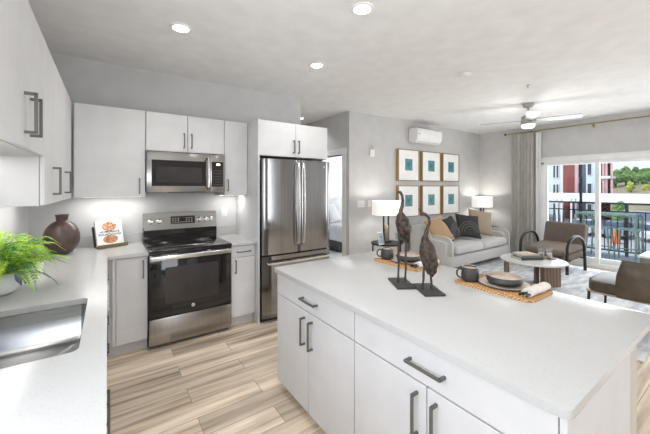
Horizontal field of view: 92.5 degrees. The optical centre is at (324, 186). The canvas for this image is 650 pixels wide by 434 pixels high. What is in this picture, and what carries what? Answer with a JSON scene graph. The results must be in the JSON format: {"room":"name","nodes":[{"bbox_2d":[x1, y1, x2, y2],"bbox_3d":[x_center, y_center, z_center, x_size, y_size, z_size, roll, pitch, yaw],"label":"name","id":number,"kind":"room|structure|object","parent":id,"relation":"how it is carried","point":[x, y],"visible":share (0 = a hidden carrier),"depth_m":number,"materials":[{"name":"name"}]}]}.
{"room":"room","nodes":[
{"label":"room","id":0,"kind":"room"},
{"bbox_2d":[0,206,27,245],"bbox_3d":[-0.804,0.113,0.000,0.120,2.775,7.120,0,0,-35],"label":"wall","id":1,"kind":"structure","parent":0,"point":[14,220],"depth_m":2.43,"materials":[{"name":"paint"}]},
{"bbox_2d":[0,0,43,156],"bbox_3d":[-1.300,-0.448,1.147,0.374,0.596,0.808,0,0,-35],"label":"upper cabinet","id":2,"kind":"object","parent":1,"relation":"attached to","point":[21,37],"visible":1,"depth_m":1.16,"materials":[{"name":"laminate"}]},
{"bbox_2d":[0,40,71,206],"bbox_3d":[-1.931,-0.326,2.052,0.374,0.841,1.395,0,0,-35],"label":"upper cabinet","id":3,"kind":"object","parent":1,"relation":"attached to","point":[24,180],"visible":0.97,"depth_m":1.67,"materials":[{"name":"laminate"}]},
{"bbox_2d":[18,232,141,256],"bbox_3d":[-1.317,0.543,1.629,0.901,0.103,3.619,0,0,-35],"label":"backsplash","id":4,"kind":"structure","parent":1,"relation":"attached to","point":[87,241],"depth_m":3.11,"materials":[{"name":"white stone"}]},
{"bbox_2d":[28,52,300,332],"bbox_3d":[-1.573,0.113,3.731,2.890,2.775,0.120,0,0,-35],"label":"wall","id":5,"kind":"structure","parent":0,"point":[86,81],"depth_m":3.40,"materials":[{"name":"paint"}]},
{"bbox_2d":[73,102,144,197],"bbox_3d":[-2.086,-0.326,3.030,0.557,0.841,0.436,0,0,-35],"label":"upper cabinet","id":6,"kind":"object","parent":5,"relation":"attached to","point":[108,142],"visible":1,"depth_m":2.87,"materials":[{"name":"laminate"}]},
{"bbox_2d":[145,111,223,154],"bbox_3d":[-1.543,-0.553,3.409,0.762,0.386,0.436,0,0,-35],"label":"upper cabinet","id":7,"kind":"object","parent":5,"relation":"attached to","point":[164,132],"visible":0.98,"depth_m":3.23,"materials":[{"name":"laminate"}]},
{"bbox_2d":[145,151,224,192],"bbox_3d":[-1.529,-0.146,3.389,0.758,0.408,0.482,0,0,-35],"label":"microwave","id":8,"kind":"object","parent":7,"relation":"attached to","point":[169,172],"visible":1,"depth_m":3.21,"materials":[{"name":"silver metal"}]},
{"bbox_2d":[217,226,236,235],"bbox_3d":[-1.238,0.543,3.878,0.272,0.103,0.020,0,0,-35],"label":"backsplash","id":9,"kind":"structure","parent":5,"relation":"attached to","point":[226,230],"depth_m":3.87,"materials":[{"name":"white stone"}]},
{"bbox_2d":[214,121,246,194],"bbox_3d":[-1.118,-0.326,3.706,0.272,0.841,0.436,0,0,-35],"label":"upper cabinet","id":10,"kind":"object","parent":5,"relation":"attached to","point":[235,133],"visible":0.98,"depth_m":3.55,"materials":[{"name":"laminate"}]},
{"bbox_2d":[260,119,326,160],"bbox_3d":[-0.530,-0.548,3.942,0.918,0.396,0.722,0,0,-35],"label":"upper cabinet","id":11,"kind":"object","parent":5,"relation":"attached to","point":[278,140],"visible":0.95,"depth_m":3.66,"materials":[{"name":"laminate"}]},
{"bbox_2d":[306,112,344,160],"bbox_3d":[-0.350,0.113,6.383,0.120,2.775,2.570,0,0,-35],"label":"wall","id":12,"kind":"structure","parent":0,"point":[335,125],"depth_m":5.54,"materials":[{"name":"paint"}]},
{"bbox_2d":[320,148,346,255],"bbox_3d":[0.122,0.420,5.707,0.168,2.160,1.030,0,0,-35],"label":"trim","id":13,"kind":"structure","parent":12,"relation":"attached to","point":[343,151],"depth_m":5.29,"materials":[{"name":"paint"}]},
{"bbox_2d":[323,156,341,202],"bbox_3d":[0.117,0.113,9.257,3.934,2.775,0.150,0,0,-35],"label":"wall","id":14,"kind":"structure","parent":0,"point":[335,163],"depth_m":9.30,"materials":[{"name":"paint"}]},
{"bbox_2d":[28,0,649,133],"bbox_3d":[1.476,-1.335,3.774,8.180,0.120,10.700,0,0,-35],"label":"ceiling","id":15,"kind":"structure","parent":0,"point":[404,60],"depth_m":2.86,"materials":[{"name":"paint"}]},
{"bbox_2d":[170,22,191,33],"bbox_3d":[-1.152,-1.269,2.488,0.164,0.012,0.164,0,0,-35],"label":"recessed light","id":16,"kind":"object","parent":15,"relation":"in","point":[178,27],"visible":1,"depth_m":2.48,"materials":[{"name":"white plastic"}]},
{"bbox_2d":[173,25,188,31],"bbox_3d":[-1.152,-1.272,2.488,0.118,0.004,0.118,0,0,-35],"label":"diffuser","id":17,"kind":"object","parent":16,"relation":"attached to","point":[177,28],"depth_m":2.49,"materials":[{"name":"white"}]},
{"bbox_2d":[309,62,324,68],"bbox_3d":[-0.086,-1.269,3.251,0.164,0.012,0.164,0,0,-35],"label":"recessed light","id":18,"kind":"object","parent":15,"relation":"in","point":[316,65],"visible":1,"depth_m":3.25,"materials":[{"name":"white plastic"}]},
{"bbox_2d":[351,2,373,15],"bbox_3d":[0.266,-1.269,2.222,0.164,0.012,0.164,0,0,-35],"label":"recessed light","id":19,"kind":"object","parent":15,"relation":"in","point":[360,8],"visible":1,"depth_m":2.21,"materials":[{"name":"white plastic"}]},
{"bbox_2d":[354,5,370,13],"bbox_3d":[0.266,-1.272,2.222,0.118,0.004,0.118,0,0,-35],"label":"diffuser","id":20,"kind":"object","parent":19,"relation":"attached to","point":[358,9],"depth_m":2.23,"materials":[{"name":"white"}]},
{"bbox_2d":[480,102,583,128],"bbox_3d":[3.111,-1.087,4.752,0.996,0.374,1.019,0,0,-16],"label":"ceiling fan","id":21,"kind":"object","parent":15,"relation":"hanging from","point":[527,121],"visible":1,"depth_m":4.65,"materials":[{"name":"silver metal"}]},
{"bbox_2d":[107,247,649,433],"bbox_3d":[1.519,1.544,3.712,8.180,0.112,10.550,0,0,-35],"label":"floor","id":22,"kind":"structure","parent":0,"point":[223,381],"depth_m":2.32,"materials":[{"name":"brown wood"}]},
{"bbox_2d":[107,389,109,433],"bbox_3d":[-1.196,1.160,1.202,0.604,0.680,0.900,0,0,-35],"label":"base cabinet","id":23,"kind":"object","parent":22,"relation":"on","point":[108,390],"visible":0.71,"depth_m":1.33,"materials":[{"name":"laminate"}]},
{"bbox_2d":[108,256,147,356],"bbox_3d":[-1.917,1.063,3.009,0.300,0.874,0.664,0,0,-35],"label":"base cabinet","id":24,"kind":"object","parent":22,"relation":"on","point":[128,277],"visible":0.93,"depth_m":2.77,"materials":[{"name":"laminate"}]},
{"bbox_2d":[143,210,231,347],"bbox_3d":[-1.466,0.882,3.299,0.758,1.195,0.681,0,0,-35],"label":"stove","id":25,"kind":"object","parent":22,"relation":"on","point":[189,266],"visible":1,"depth_m":3.09,"materials":[{"name":"silver metal"}]},
{"bbox_2d":[143,236,231,252],"bbox_3d":[-1.451,0.595,3.277,0.758,0.015,0.564,0,0,-35],"label":"cooktop","id":26,"kind":"object","parent":25,"relation":"in","point":[186,243],"depth_m":3.23,"materials":[{"name":"black glass"}]},
{"bbox_2d":[231,244,254,324],"bbox_3d":[-1.052,1.063,3.613,0.271,0.874,0.664,0,0,-35],"label":"base cabinet","id":27,"kind":"object","parent":22,"relation":"on","point":[242,256],"visible":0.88,"depth_m":3.37,"materials":[{"name":"laminate"}]},
{"bbox_2d":[217,226,255,245],"bbox_3d":[-1.054,0.558,3.616,0.272,0.132,0.661,0,0,-35],"label":"countertop","id":28,"kind":"structure","parent":27,"relation":"on","point":[228,233],"depth_m":3.74,"materials":[{"name":"white stone"}]},
{"bbox_2d":[236,118,259,324],"bbox_3d":[-0.921,0.376,3.681,0.018,2.248,0.702,0,0,-35],"label":"end panel","id":29,"kind":"object","parent":22,"relation":"on","point":[247,206],"visible":0.64,"depth_m":3.50,"materials":[{"name":"laminate"}]},
{"bbox_2d":[260,158,329,322],"bbox_3d":[-0.488,0.594,3.884,0.900,1.812,0.822,0,0,-35],"label":"refrigerator","id":30,"kind":"object","parent":22,"relation":"on","point":[294,194],"visible":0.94,"depth_m":3.53,"materials":[{"name":"metal"}]},
{"bbox_2d":[277,274,355,433],"bbox_3d":[0.127,1.063,2.108,0.640,0.874,0.878,0,0,-35],"label":"base cabinet","id":31,"kind":"object","parent":22,"relation":"on","point":[316,341],"visible":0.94,"depth_m":1.86,"materials":[{"name":"laminate"}]},
{"bbox_2d":[328,220,341,251],"bbox_3d":[0.697,0.863,8.229,2.060,1.250,1.700,0,0,-35],"label":"bed","id":32,"kind":"object","parent":22,"relation":"on","point":[335,228],"visible":0.18,"depth_m":7.12,"materials":[{"name":"fabric"}]},
{"bbox_2d":[329,204,340,222],"bbox_3d":[0.171,0.633,7.579,0.280,0.433,0.500,0,0,35],"label":"bed pillow","id":33,"kind":"object","parent":32,"relation":"on","point":[334,216],"visible":0.78,"depth_m":7.50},
{"bbox_2d":[329,198,341,221],"bbox_3d":[0.254,0.565,7.909,0.600,0.571,0.235,0,0,-45],"label":"bed pillow","id":34,"kind":"object","parent":32,"relation":"on","point":[336,201],"visible":0.35,"depth_m":7.92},
{"bbox_2d":[329,220,341,241],"bbox_3d":[0.672,1.070,8.212,2.000,0.415,1.660,0,0,-35],"label":"duvet","id":35,"kind":"object","parent":32,"relation":"on","point":[335,228],"depth_m":7.12,"materials":[{"name":"fabric"}]},
{"bbox_2d":[371,240,401,251],"bbox_3d":[1.002,1.200,5.065,0.500,0.600,0.500,0,0,-35],"label":"side table","id":36,"kind":"object","parent":22,"relation":"on","point":[393,243],"visible":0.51,"depth_m":4.96,"materials":[{"name":"metal"}]},
{"bbox_2d":[372,200,399,242],"bbox_3d":[1.004,0.565,5.115,0.492,0.670,0.418,0,0,-35],"label":"table lamp","id":37,"kind":"object","parent":36,"relation":"on","point":[383,208],"visible":0.88,"depth_m":4.95,"materials":[{"name":"fabric"}]},
{"bbox_2d":[409,220,509,267],"bbox_3d":[2.714,1.099,6.168,2.170,0.799,0.910,0,0,-35],"label":"sofa","id":38,"kind":"object","parent":22,"relation":"on","point":[461,251],"visible":0.5,"depth_m":5.73,"materials":[{"name":"grey fabric"}]},
{"bbox_2d":[422,216,454,239],"bbox_3d":[2.078,0.786,5.700,0.538,0.467,0.294,0,0,-26],"label":"throw pillow","id":39,"kind":"object","parent":38,"relation":"on","point":[437,227],"visible":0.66,"depth_m":5.65,"materials":[{"name":"fabric"}]},
{"bbox_2d":[442,216,459,240],"bbox_3d":[2.400,0.783,5.905,0.497,0.461,0.222,0,0,-43],"label":"throw pillow","id":40,"kind":"object","parent":38,"relation":"on","point":[450,222],"visible":0.82,"depth_m":5.83,"materials":[{"name":"grey fabric"}]},
{"bbox_2d":[455,213,480,238],"bbox_3d":[2.816,0.770,6.126,0.542,0.487,0.258,0,0,-7],"label":"throw pillow","id":41,"kind":"object","parent":38,"relation":"on","point":[468,226],"visible":0.91,"depth_m":6.06,"materials":[{"name":"grey fabric"}]},
{"bbox_2d":[453,238,483,254],"bbox_3d":[2.428,1.096,5.804,0.877,0.144,0.640,0,0,-35],"label":"seat cushion","id":42,"kind":"object","parent":38,"relation":"on","point":[461,246],"depth_m":5.62,"materials":[{"name":"grey fabric"}]},
{"bbox_2d":[468,209,492,235],"bbox_3d":[3.218,0.732,6.440,0.602,0.566,0.234,0,0,-9],"label":"throw pillow","id":43,"kind":"object","parent":38,"relation":"on","point":[484,218],"visible":0.66,"depth_m":6.39,"materials":[{"name":"beige fabric"}]},
{"bbox_2d":[458,234,506,248],"bbox_3d":[3.154,1.096,6.310,0.877,0.144,0.640,0,0,-35],"label":"seat cushion","id":44,"kind":"object","parent":38,"relation":"on","point":[496,241],"depth_m":6.13,"materials":[{"name":"grey fabric"}]},
{"bbox_2d":[355,313,630,433],"bbox_3d":[0.665,1.063,1.398,0.710,0.874,0.897,0,0,-35],"label":"base cabinet","id":45,"kind":"object","parent":22,"relation":"on","point":[402,387],"depth_m":1.19,"materials":[{"name":"laminate"}]},
{"bbox_2d":[274,251,649,419],"bbox_3d":[0.578,0.610,1.872,1.086,0.029,1.806,0,0,-35],"label":"countertop","id":46,"kind":"structure","parent":45,"relation":"on","point":[555,352],"depth_m":1.33,"materials":[{"name":"white stone"}]},
{"bbox_2d":[388,191,415,289],"bbox_3d":[0.471,0.309,1.904,0.118,0.572,0.200,0,0,-4],"label":"bird sculpture","id":47,"kind":"object","parent":46,"relation":"on","point":[403,226],"visible":1,"depth_m":1.89,"materials":[{"name":"metal"}]},
{"bbox_2d":[374,255,439,271],"bbox_3d":[0.636,0.590,2.441,0.310,0.009,0.450,0,0,-35],"label":"placemat","id":48,"kind":"object","parent":46,"relation":"on","point":[389,262],"visible":0.4,"depth_m":2.36,"materials":[{"name":"wicker"}]},
{"bbox_2d":[377,247,393,259],"bbox_3d":[0.499,0.540,2.531,0.124,0.088,0.104,0,0,-35],"label":"mug","id":49,"kind":"object","parent":48,"relation":"on","point":[387,253],"visible":0.99,"depth_m":2.50,"materials":[{"name":"grey ceramic"}]},
{"bbox_2d":[390,256,420,264],"bbox_3d":[0.661,0.579,2.457,0.285,0.012,0.285,0,0,-35],"label":"plate","id":50,"kind":"object","parent":48,"relation":"on","point":[394,259],"visible":0.3,"depth_m":2.40,"materials":[{"name":"beige ceramic"}]},
{"bbox_2d":[396,252,420,261],"bbox_3d":[0.662,0.556,2.458,0.194,0.049,0.194,0,0,-35],"label":"bowl","id":51,"kind":"object","parent":50,"relation":"on","point":[411,256],"visible":0.7,"depth_m":2.40,"materials":[{"name":"beige ceramic"}]},
{"bbox_2d":[412,208,445,296],"bbox_3d":[0.591,0.357,1.786,0.116,0.475,0.200,0,0,-4],"label":"bird sculpture","id":52,"kind":"object","parent":46,"relation":"on","point":[427,251],"visible":1,"depth_m":1.76,"materials":[{"name":"metal"}]},
{"bbox_2d":[455,274,552,302],"bbox_3d":[1.048,0.590,1.850,0.310,0.009,0.450,0,0,-35],"label":"placemat","id":53,"kind":"object","parent":46,"relation":"on","point":[510,294],"visible":0.56,"depth_m":1.74,"materials":[{"name":"wicker"}]},
{"bbox_2d":[456,264,478,281],"bbox_3d":[0.900,0.540,1.943,0.124,0.088,0.104,0,0,-35],"label":"mug","id":54,"kind":"object","parent":53,"relation":"on","point":[470,273],"visible":1,"depth_m":1.91,"materials":[{"name":"grey ceramic"}]},
{"bbox_2d":[478,276,531,290],"bbox_3d":[1.074,0.579,1.865,0.285,0.012,0.285,0,0,-35],"label":"plate","id":55,"kind":"object","parent":53,"relation":"on","point":[482,280],"visible":0.48,"depth_m":1.81,"materials":[{"name":"beige ceramic"}]},
{"bbox_2d":[486,271,522,286],"bbox_3d":[1.076,0.556,1.866,0.194,0.049,0.194,0,0,-35],"label":"bowl","id":56,"kind":"object","parent":55,"relation":"on","point":[505,279],"visible":1,"depth_m":1.84,"materials":[{"name":"beige ceramic"}]},
{"bbox_2d":[519,282,550,297],"bbox_3d":[1.156,0.566,1.712,0.266,0.048,0.064,0,0,-33],"label":"napkin","id":57,"kind":"object","parent":53,"relation":"on","point":[535,289],"visible":1,"depth_m":1.69,"materials":[{"name":"fabric"}]},
{"bbox_2d":[456,256,649,361],"bbox_3d":[3.313,1.494,4.854,3.490,0.012,2.930,0,0,-35],"label":"area rug","id":58,"kind":"object","parent":22,"relation":"on","point":[576,283],"visible":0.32,"depth_m":4.90,"materials":[{"name":"carpet"}]},
{"bbox_2d":[500,253,568,287],"bbox_3d":[3.095,1.282,4.635,0.812,0.412,0.838,0,0,-35],"label":"coffee table","id":59,"kind":"object","parent":58,"relation":"on","point":[550,270],"visible":0.7,"depth_m":4.58,"materials":[{"name":"white stone"}]},
{"bbox_2d":[511,255,542,260],"bbox_3d":[3.030,1.057,4.675,0.340,0.036,0.240,0,0,-5],"label":"book","id":60,"kind":"object","parent":59,"relation":"on","point":[512,256],"visible":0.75,"depth_m":4.56,"materials":[{"name":"green paper"}]},
{"bbox_2d":[513,253,542,257],"bbox_3d":[3.044,1.024,4.672,0.310,0.028,0.220,0,0,1],"label":"book","id":61,"kind":"object","parent":60,"relation":"on","point":[538,255],"visible":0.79,"depth_m":4.56,"materials":[{"name":"grey paper"}]},
{"bbox_2d":[513,251,537,255],"bbox_3d":[3.008,1.000,4.672,0.260,0.020,0.200,0,0,-9],"label":"book","id":62,"kind":"object","parent":61,"relation":"on","point":[522,253],"visible":1,"depth_m":4.63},
{"bbox_2d":[519,221,586,274],"bbox_3d":[4.290,1.083,5.798,0.900,0.813,0.818,0,0,-28],"label":"armchair","id":63,"kind":"object","parent":58,"relation":"on","point":[566,241],"visible":0.93,"depth_m":5.73,"materials":[{"name":"fabric"}]},
{"bbox_2d":[524,240,582,255],"bbox_3d":[4.217,1.118,5.760,0.719,0.153,0.660,0,0,-28],"label":"seat cushion","id":64,"kind":"object","parent":63,"relation":"on","point":[555,247],"depth_m":5.63,"materials":[{"name":"fabric"}]},
{"bbox_2d":[586,260,649,304],"bbox_3d":[3.267,1.107,3.237,0.770,0.759,0.752,0,0,-35],"label":"lounge chair","id":65,"kind":"object","parent":58,"relation":"on","point":[631,282],"visible":0.95,"depth_m":3.04,"materials":[{"name":"fabric"}]},
{"bbox_2d":[589,272,616,294],"bbox_3d":[3.262,1.048,3.276,0.640,0.100,0.640,0,0,-35],"label":"seat cushion","id":66,"kind":"object","parent":65,"relation":"on","point":[603,283],"depth_m":3.29,"materials":[{"name":"fabric"}]},
{"bbox_2d":[639,251,649,263],"bbox_3d":[5.019,1.240,4.551,0.520,0.455,0.520,0,0,-35],"label":"side table","id":67,"kind":"object","parent":58,"relation":"on","point":[645,257],"visible":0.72,"depth_m":4.59,"materials":[{"name":"white stone"}]},
{"bbox_2d":[631,346,636,433],"bbox_3d":[0.747,1.063,1.989,0.098,0.874,1.772,0,0,-35],"label":"wall","id":68,"kind":"structure","parent":22,"relation":"on","point":[634,351],"depth_m":1.27,"materials":[{"name":"paint"}]},
{"bbox_3d":[3.690,1.200,7.111,0.500,0.600,0.500,0,0,-35],"label":"side table","id":69,"kind":"object","parent":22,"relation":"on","visible":0},
{"bbox_2d":[472,197,492,211],"bbox_3d":[3.581,0.565,7.083,0.492,0.670,0.418,0,0,-35],"label":"table lamp","id":70,"kind":"object","parent":69,"relation":"on","point":[481,202],"visible":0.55,"depth_m":6.89,"materials":[{"name":"fabric"}]},
{"bbox_3d":[-0.675,1.063,0.454,0.604,0.874,0.918,0,0,-35],"label":"base cabinet","id":71,"kind":"object","parent":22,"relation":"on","visible":0},
{"bbox_2d":[0,232,147,433],"bbox_3d":[-1.317,0.558,1.629,0.901,0.132,3.619,0,0,-35],"label":"countertop","id":72,"kind":"structure","parent":71,"relation":"on","point":[64,393],"depth_m":1.04,"materials":[{"name":"white stone"}]},
{"bbox_2d":[0,270,22,295],"bbox_3d":[-1.798,0.533,1.721,0.184,0.122,0.184,0,0,-35],"label":"pot","id":73,"kind":"object","parent":72,"relation":"on","point":[12,282],"depth_m":1.69,"materials":[{"name":"ceramic"}]},
{"bbox_2d":[0,231,73,296],"bbox_3d":[-1.704,0.428,1.785,0.434,0.334,0.635,0,0,-35],"label":"potted fern","id":74,"kind":"object","parent":72,"relation":"on","point":[12,276],"visible":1,"depth_m":1.70,"materials":[{"name":"green plant"}]},
{"bbox_2d":[0,304,86,368],"bbox_3d":[-1.257,0.718,1.284,0.441,0.184,0.689,0,0,-35],"label":"sink","id":75,"kind":"object","parent":72,"relation":"in","point":[33,336],"visible":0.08,"depth_m":1.55,"materials":[{"name":"metal"}]},
{"bbox_2d":[42,214,80,254],"bbox_3d":[-2.335,0.419,2.761,0.260,0.350,0.260,0,0,-35],"label":"clay vase","id":76,"kind":"object","parent":72,"relation":"on","point":[65,232],"visible":0.88,"depth_m":2.69,"materials":[{"name":"ceramic"}]},
{"bbox_2d":[92,227,127,248],"bbox_3d":[-2.136,0.493,3.098,0.145,0.203,0.270,0,0,33],"label":"cookbook stand","id":77,"kind":"object","parent":72,"relation":"on","point":[93,230],"visible":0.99,"depth_m":3.02,"materials":[{"name":"wood"}]},
{"bbox_2d":[94,219,123,246],"bbox_3d":[-2.159,0.458,3.112,0.093,0.247,0.236,0,0,33],"label":"cookbook","id":78,"kind":"object","parent":77,"relation":"on","point":[108,231],"visible":1,"depth_m":3.10,"materials":[{"name":"white"}]},
{"bbox_2d":[102,221,115,230],"bbox_3d":[-2.163,0.392,3.116,0.027,0.091,0.132,0,0,33],"label":"picture","id":79,"kind":"object","parent":78,"relation":"on","point":[106,225],"depth_m":3.11},
{"bbox_2d":[103,235,117,242],"bbox_3d":[-2.132,0.517,3.097,0.025,0.085,0.130,0,0,33],"label":"picture","id":80,"kind":"object","parent":78,"relation":"attached to","point":[106,238],"depth_m":3.09},
{"bbox_2d":[345,111,478,255],"bbox_3d":[2.033,0.113,6.406,4.054,2.775,0.120,0,0,-35],"label":"wall","id":81,"kind":"structure","parent":0,"point":[373,178],"depth_m":5.66,"materials":[{"name":"paint"}]},
{"bbox_2d":[396,148,418,180],"bbox_3d":[1.596,-0.418,5.987,0.594,0.600,0.064,0,0,-35],"label":"framed print","id":82,"kind":"object","parent":81,"relation":"attached to","point":[407,161],"visible":1,"depth_m":5.95,"materials":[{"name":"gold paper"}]},
{"bbox_2d":[405,159,411,170],"bbox_3d":[1.609,-0.428,5.969,0.210,0.220,0.002,0,0,-35],"label":"print","id":83,"kind":"object","parent":82,"relation":"attached to","point":[408,162],"depth_m":5.96},
{"bbox_2d":[396,185,418,216],"bbox_3d":[1.596,0.272,5.987,0.594,0.600,0.064,0,0,-35],"label":"framed print","id":84,"kind":"object","parent":81,"relation":"attached to","point":[410,193],"visible":0.78,"depth_m":5.98,"materials":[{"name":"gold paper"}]},
{"bbox_2d":[405,195,411,206],"bbox_3d":[1.609,0.262,5.969,0.210,0.220,0.002,0,0,-35],"label":"print","id":85,"kind":"object","parent":84,"relation":"attached to","point":[408,198],"depth_m":5.96},
{"bbox_2d":[409,127,441,145],"bbox_3d":[2.001,-0.995,6.168,0.770,0.288,0.234,0,0,-35],"label":"air conditioner","id":86,"kind":"object","parent":81,"relation":"attached to","point":[418,135],"visible":1,"depth_m":6.02,"materials":[{"name":"white plastic"}]},
{"bbox_2d":[420,151,440,180],"bbox_3d":[2.166,-0.418,6.385,0.594,0.600,0.064,0,0,-35],"label":"framed print","id":87,"kind":"object","parent":81,"relation":"attached to","point":[430,162],"visible":1,"depth_m":6.35,"materials":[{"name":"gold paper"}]},
{"bbox_2d":[428,160,434,171],"bbox_3d":[2.179,-0.428,6.366,0.210,0.220,0.002,0,0,-35],"label":"print","id":88,"kind":"object","parent":87,"relation":"attached to","point":[431,163],"depth_m":6.37},
{"bbox_2d":[420,186,440,215],"bbox_3d":[2.166,0.272,6.385,0.594,0.600,0.064,0,0,-35],"label":"framed print","id":89,"kind":"object","parent":81,"relation":"attached to","point":[430,196],"visible":0.98,"depth_m":6.35,"materials":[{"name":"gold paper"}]},
{"bbox_2d":[441,153,458,181],"bbox_3d":[2.728,-0.418,6.777,0.594,0.600,0.064,0,0,-35],"label":"framed print","id":90,"kind":"object","parent":81,"relation":"attached to","point":[449,162],"visible":0.98,"depth_m":6.73,"materials":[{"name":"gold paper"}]},
{"bbox_2d":[441,186,458,213],"bbox_3d":[2.728,0.272,6.777,0.594,0.600,0.064,0,0,-35],"label":"framed print","id":91,"kind":"object","parent":81,"relation":"attached to","point":[449,194],"visible":0.98,"depth_m":6.73,"materials":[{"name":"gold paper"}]},
{"bbox_2d":[479,110,649,249],"bbox_3d":[5.801,0.113,4.688,0.160,2.775,7.250,0,0,-35],"label":"wall","id":92,"kind":"structure","parent":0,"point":[629,135],"depth_m":6.26,"materials":[{"name":"paint"}]},
{"bbox_2d":[504,115,649,135],"bbox_3d":[5.176,-1.142,5.318,0.142,0.084,3.999,0,0,-35],"label":"curtain rod","id":93,"kind":"object","parent":92,"relation":"attached to","point":[594,123],"visible":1,"depth_m":5.74,"materials":[{"name":"gold metal"}]},
{"bbox_2d":[511,131,533,253],"bbox_3d":[4.205,0.156,6.629,0.116,2.648,0.440,0,0,-35],"label":"curtain","id":94,"kind":"object","parent":93,"relation":"hanging from","point":[522,145],"visible":0.91,"depth_m":6.63,"materials":[{"name":"fabric"}]},
{"bbox_2d":[536,131,540,241],"bbox_3d":[4.413,0.154,6.433,0.049,2.653,0.100,0,0,-35],"label":"sheer curtain","id":95,"kind":"object","parent":93,"relation":"hanging from","point":[538,134],"visible":0.79,"depth_m":6.43,"materials":[{"name":"white fabric"}]},
{"bbox_2d":[535,150,649,271],"bbox_3d":[5.052,0.448,5.714,0.175,2.105,2.050,0,0,-35],"label":"window","id":96,"kind":"structure","parent":92,"relation":"attached to","point":[597,262],"depth_m":5.74,"materials":[{"name":"plastic"}]},
{"label":"outside","id":97,"kind":"structure","parent":0,"visible":0},
{"bbox_2d":[549,210,649,256],"bbox_3d":[65.663,4.900,82.397,178.000,0.200,180.000,0,0,-35],"label":"ground","id":98,"kind":"structure","parent":97,"point":[642,214],"depth_m":28.43,"materials":[{"name":"asphalt"}]},
{"bbox_2d":[555,194,577,222],"bbox_3d":[28.893,2.800,37.231,1.800,4.000,1.800,0,0,-35],"label":"shelter","id":99,"kind":"object","parent":98,"relation":"on","point":[563,196],"visible":0.64,"depth_m":37.02,"materials":[{"name":"white metal"}]},
{"bbox_2d":[549,163,615,219],"bbox_3d":[35.770,-2.700,61.453,15.400,15.000,35.143,0,0,-35],"label":"apartment building","id":100,"kind":"structure","parent":98,"relation":"on","point":[562,178],"depth_m":46.54,"materials":[{"name":"multicoloured"}]},
{"bbox_2d":[572,218,594,235],"bbox_3d":[26.564,4.035,31.826,4.482,1.530,1.800,0,0,-39],"label":"parked car","id":101,"kind":"object","parent":98,"relation":"on","point":[589,221],"visible":0.34,"depth_m":30.75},
{"bbox_2d":[549,193,649,204],"bbox_3d":[40.600,2.840,31.987,8.200,3.920,38.000,0,0,-35],"label":"carport","id":102,"kind":"object","parent":98,"relation":"on","point":[586,197],"visible":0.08,"depth_m":38.85,"materials":[{"name":"white metal"}]},
{"bbox_2d":[611,201,624,220],"bbox_3d":[31.241,3.274,33.108,1.557,3.653,1.410,0,0,2],"label":"tree","id":103,"kind":"object","parent":98,"relation":"on","point":[614,207],"visible":0.53,"depth_m":32.85,"materials":[{"name":"green plant"}]},
{"bbox_2d":[601,220,637,237],"bbox_3d":[28.298,4.035,29.866,4.482,1.530,1.800,0,0,-32],"label":"parked car","id":104,"kind":"object","parent":98,"relation":"on","point":[607,223],"visible":0.34,"depth_m":29.16,"materials":[{"name":"metal"}]},
{"bbox_2d":[640,223,649,241],"bbox_3d":[29.622,4.035,27.619,4.482,1.530,1.800,0,0,-37],"label":"parked car","id":105,"kind":"object","parent":98,"relation":"on","point":[647,224],"visible":0.63,"depth_m":27.00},
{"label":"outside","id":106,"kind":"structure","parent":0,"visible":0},
{"bbox_2d":[613,182,649,210],"bbox_3d":[98.011,0.439,74.484,70.000,8.723,110.000,0,0,-35],"label":"hillside","id":107,"kind":"structure","parent":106,"point":[621,188],"depth_m":73.38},
{"bbox_2d":[620,172,630,185],"bbox_3d":[76.320,-1.085,79.040,2.221,5.369,1.989,0,0,-35],"label":"tree","id":108,"kind":"object","parent":107,"relation":"on","point":[625,177],"visible":0.94,"depth_m":78.67,"materials":[{"name":"green plant"}]},
{"bbox_2d":[629,172,641,184],"bbox_3d":[78.687,-1.183,78.790,1.897,5.566,2.389,0,0,-35],"label":"tree","id":109,"kind":"object","parent":107,"relation":"on","point":[635,178],"visible":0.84,"depth_m":78.47,"materials":[{"name":"green plant"}]},
{"bbox_2d":[641,172,649,183],"bbox_3d":[81.315,-1.134,79.070,2.058,5.467,2.119,0,0,-35],"label":"tree","id":110,"kind":"object","parent":107,"relation":"on","point":[645,179],"visible":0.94,"depth_m":78.67,"materials":[{"name":"green plant"}]},
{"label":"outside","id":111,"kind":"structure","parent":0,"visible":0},
{"bbox_2d":[586,250,638,261],"bbox_3d":[5.900,1.590,6.372,1.930,0.140,6.700,0,0,-35],"label":"floor","id":112,"kind":"structure","parent":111,"point":[604,255],"depth_m":6.80,"materials":[{"name":"concrete"}]},
{"bbox_2d":[579,164,581,223],"bbox_3d":[6.141,0.060,7.464,0.045,2.920,0.045,0,0,-35],"label":"post","id":113,"kind":"object","parent":112,"relation":"on","point":[580,165],"visible":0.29,"depth_m":7.45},
{"bbox_2d":[549,201,649,256],"bbox_3d":[6.597,0.935,6.798,0.060,1.170,6.450,0,0,-35],"label":"balcony railing","id":114,"kind":"object","parent":112,"relation":"on","point":[626,220],"visible":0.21,"depth_m":6.88,"materials":[{"name":"metal"}]},
{"bbox_2d":[586,215,615,258],"bbox_3d":[5.963,1.065,6.746,0.426,0.913,0.426,0,0,-35],"label":"bar stool","id":115,"kind":"object","parent":112,"relation":"on","point":[592,226],"visible":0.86,"depth_m":6.71,"materials":[{"name":"green metal"}]},
{"bbox_2d":[574,211,643,261],"bbox_3d":[5.761,1.023,6.336,0.576,0.994,0.958,0,0,-35],"label":"bar table","id":116,"kind":"object","parent":112,"relation":"on","point":[632,215],"visible":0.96,"depth_m":6.10,"materials":[{"name":"green metal"}]},
{"bbox_2d":[612,217,644,262],"bbox_3d":[6.226,1.065,6.368,0.426,0.913,0.426,0,0,-35],"label":"bar stool","id":117,"kind":"object","parent":112,"relation":"on","point":[620,228],"visible":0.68,"depth_m":6.40,"materials":[{"name":"green metal"}]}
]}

